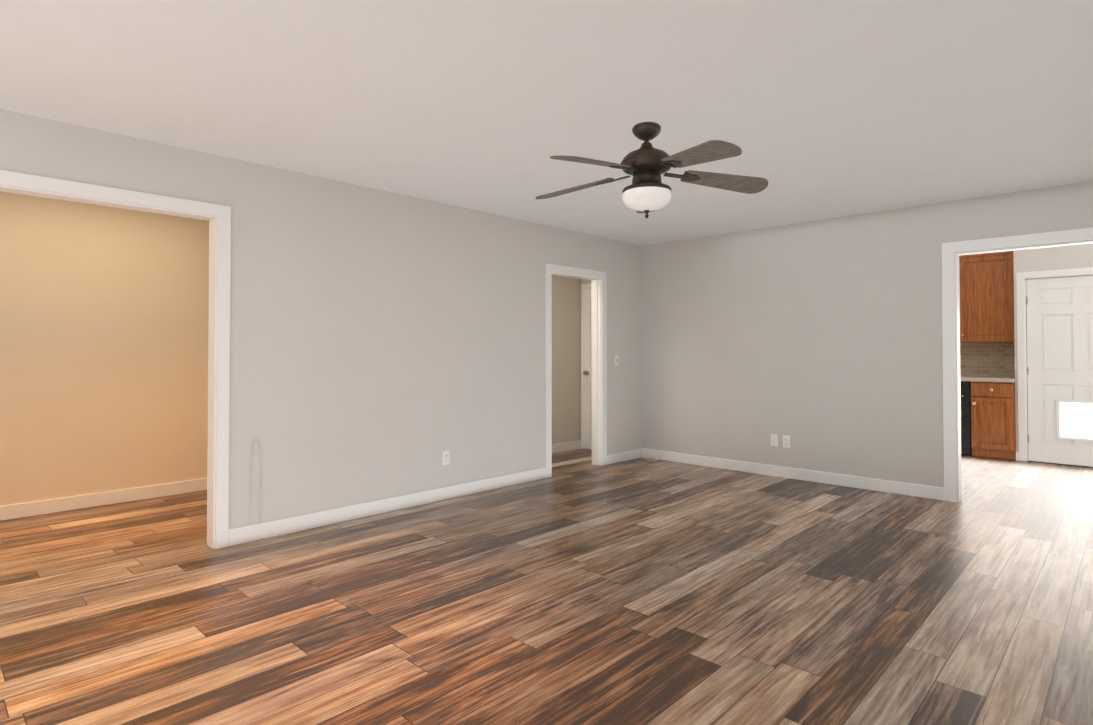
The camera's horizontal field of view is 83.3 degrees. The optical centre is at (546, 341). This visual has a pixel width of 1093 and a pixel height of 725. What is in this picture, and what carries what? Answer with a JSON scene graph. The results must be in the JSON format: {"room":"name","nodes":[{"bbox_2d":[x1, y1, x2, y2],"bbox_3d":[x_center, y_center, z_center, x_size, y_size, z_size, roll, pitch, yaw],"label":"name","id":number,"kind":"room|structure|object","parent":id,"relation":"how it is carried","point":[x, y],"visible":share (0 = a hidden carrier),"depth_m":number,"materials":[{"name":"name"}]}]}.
{"room":"empty living room","nodes":[
{"label":"empty living room","id":0,"kind":"room"},
{"bbox_2d":[0,191,208,505],"bbox_3d":[-3.669,0.074,4.804,0.120,2.440,3.320,-1,-1,44],"label":"wall","id":1,"kind":"structure","parent":0,"point":[104,316],"depth_m":4.84,"materials":[{"name":"beige paint"}]},
{"bbox_2d":[0,109,641,528],"bbox_3d":[-1.231,0.073,4.746,0.120,2.440,6.850,-1,-1,44],"label":"wall","id":2,"kind":"structure","parent":0,"point":[384,345],"depth_m":4.55,"materials":[{"name":"beige paint"}]},
{"bbox_2d":[0,170,230,548],"bbox_3d":[-2.733,0.204,3.176,0.152,2.130,2.008,-1,-1,44],"label":"trim","id":3,"kind":"structure","parent":2,"relation":"attached to","point":[217,217],"depth_m":3.81,"materials":[{"name":"white wood"}]},
{"bbox_2d":[249,439,260,524],"bbox_3d":[-1.879,0.944,3.963,0.008,0.634,0.069,-1,-1,44],"label":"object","id":4,"kind":"structure","parent":2,"relation":"attached to","point":[259,482],"depth_m":3.96,"materials":[{"name":"beige paint"}]},
{"bbox_2d":[442,450,449,465],"bbox_3d":[-0.827,0.958,5.059,0.010,0.115,0.070,-1,-1,44],"label":"electrical outlet","id":5,"kind":"object","parent":2,"relation":"attached to","point":[445,457],"visible":1,"depth_m":5.05,"materials":[{"name":"white plastic"}]},
{"bbox_2d":[545,263,606,477],"bbox_3d":[0.269,0.282,6.308,0.152,2.070,0.935,-1,-1,44],"label":"door frame","id":6,"kind":"structure","parent":2,"relation":"attached to","point":[598,279],"depth_m":6.55,"materials":[{"name":"white wood"}]},
{"bbox_2d":[581,283,591,449],"bbox_3d":[0.689,0.303,7.411,0.780,2.060,0.099,-1,-1,44],"label":"hall door","id":7,"kind":"structure","parent":6,"relation":"in","point":[586,374],"depth_m":7.62,"materials":[{"name":"white wood"}]},
{"bbox_2d":[614,355,618,365],"bbox_3d":[0.773,0.203,6.737,0.016,0.115,0.070,-1,-1,44],"label":"light switch","id":8,"kind":"object","parent":2,"relation":"attached to","point":[616,359],"visible":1,"depth_m":6.73,"materials":[{"name":"white plastic"}]},
{"bbox_2d":[0,449,1092,724],"bbox_3d":[1.119,1.347,4.996,6.900,0.100,10.650,-1,-1,44],"label":"floor","id":9,"kind":"structure","parent":0,"point":[576,587],"depth_m":2.91,"materials":[{"name":"brown wood"}]},
{"bbox_2d":[961,379,978,456],"bbox_3d":[4.877,0.900,7.506,0.726,0.870,0.630,-1,-1,44],"label":"base cabinet","id":10,"kind":"object","parent":9,"relation":"on","point":[969,387],"depth_m":7.11,"materials":[{"name":"brown wood"}]},
{"bbox_2d":[979,379,1015,459],"bbox_3d":[5.240,0.894,7.159,0.404,0.870,0.630,-1,-1,44],"label":"base cabinet","id":11,"kind":"object","parent":9,"relation":"on","point":[997,428],"depth_m":6.93,"materials":[{"name":"brown wood"}]},
{"bbox_2d":[960,375,1014,382],"bbox_3d":[4.558,0.447,7.822,2.296,0.040,0.625,-1,-1,44],"label":"countertop","id":12,"kind":"structure","parent":11,"relation":"on","point":[1006,378],"depth_m":7.17,"materials":[{"name":"beige stone"}]},
{"bbox_2d":[0,0,1092,245],"bbox_3d":[1.119,-1.193,5.035,6.900,0.100,10.650,-1,-1,44],"label":"ceiling","id":13,"kind":"structure","parent":0,"point":[814,110],"depth_m":2.91,"materials":[{"name":"paint"}]},
{"bbox_2d":[536,122,767,218],"bbox_3d":[0.504,-0.917,3.306,1.304,0.503,1.271,-1,-1,44],"label":"fan","id":14,"kind":"object","parent":13,"relation":"hanging from","point":[646,164],"visible":1,"depth_m":3.25,"materials":[{"name":"brown wood"}]},
{"bbox_2d":[552,275,579,444],"bbox_3d":[-0.705,0.101,6.625,0.120,2.440,3.410,-1,-1,44],"label":"wall","id":15,"kind":"structure","parent":0,"point":[566,359],"depth_m":7.52,"materials":[{"name":"paint"}]},
{"bbox_2d":[0,440,1018,545],"bbox_3d":[0.980,1.242,4.854,6.500,0.105,9.850,-1,-1,44],"label":"baseboard","id":16,"kind":"structure","parent":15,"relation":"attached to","point":[253,532],"depth_m":5.08,"materials":[{"name":"white wood"}]},
{"bbox_2d":[580,181,1092,487],"bbox_3d":[2.505,0.089,5.827,5.620,2.440,0.120,-1,-1,44],"label":"wall","id":17,"kind":"structure","parent":0,"point":[819,342],"depth_m":5.72,"materials":[{"name":"beige paint"}]},
{"bbox_2d":[771,434,777,446],"bbox_3d":[2.222,0.962,5.995,0.070,0.115,0.010,-1,-1,44],"label":"electrical outlet","id":18,"kind":"object","parent":17,"relation":"attached to","point":[774,439],"visible":1,"depth_m":5.99,"materials":[{"name":"white plastic"}]},
{"bbox_2d":[783,435,789,447],"bbox_3d":[2.308,0.961,5.912,0.070,0.115,0.010,-1,-1,44],"label":"electrical outlet","id":19,"kind":"object","parent":17,"relation":"attached to","point":[786,441],"visible":1,"depth_m":5.91,"materials":[{"name":"white plastic"}]},
{"bbox_2d":[941,227,1092,502],"bbox_3d":[3.870,0.237,4.517,1.610,2.105,0.152,-1,-1,44],"label":"trim","id":20,"kind":"structure","parent":17,"relation":"attached to","point":[952,252],"depth_m":4.97,"materials":[{"name":"white wood"}]},
{"bbox_2d":[1013,244,1092,450],"bbox_3d":[5.832,0.097,6.364,1.560,2.440,0.120,-1,-1,44],"label":"wall","id":21,"kind":"structure","parent":0,"point":[1058,258],"depth_m":6.69,"materials":[{"name":"beige paint"}]},
{"bbox_2d":[959,255,966,342],"bbox_3d":[4.926,-0.515,7.696,0.582,1.064,0.320,-1,-1,44],"label":"upper cabinet","id":22,"kind":"object","parent":21,"relation":"attached to","point":[963,258],"depth_m":7.39,"materials":[{"name":"brown wood"}]},
{"bbox_2d":[967,251,1014,342],"bbox_3d":[5.267,-0.520,7.370,0.626,1.064,0.320,-1,-1,44],"label":"upper cabinet","id":23,"kind":"object","parent":21,"relation":"attached to","point":[990,276],"depth_m":7.21,"materials":[{"name":"brown wood"}]},
{"bbox_2d":[1016,267,1092,461],"bbox_3d":[5.657,0.272,6.519,1.040,2.095,0.136,-1,-1,44],"label":"door frame","id":24,"kind":"structure","parent":21,"relation":"attached to","point":[1022,278],"depth_m":6.80,"materials":[{"name":"white wood"}]},
{"bbox_2d":[1026,275,1092,466],"bbox_3d":[5.637,0.308,6.499,0.881,2.006,0.109,-1,-1,44],"label":"exterior door","id":25,"kind":"structure","parent":21,"relation":"in","point":[1060,362],"depth_m":6.61,"materials":[{"name":"white metal"}]}
]}

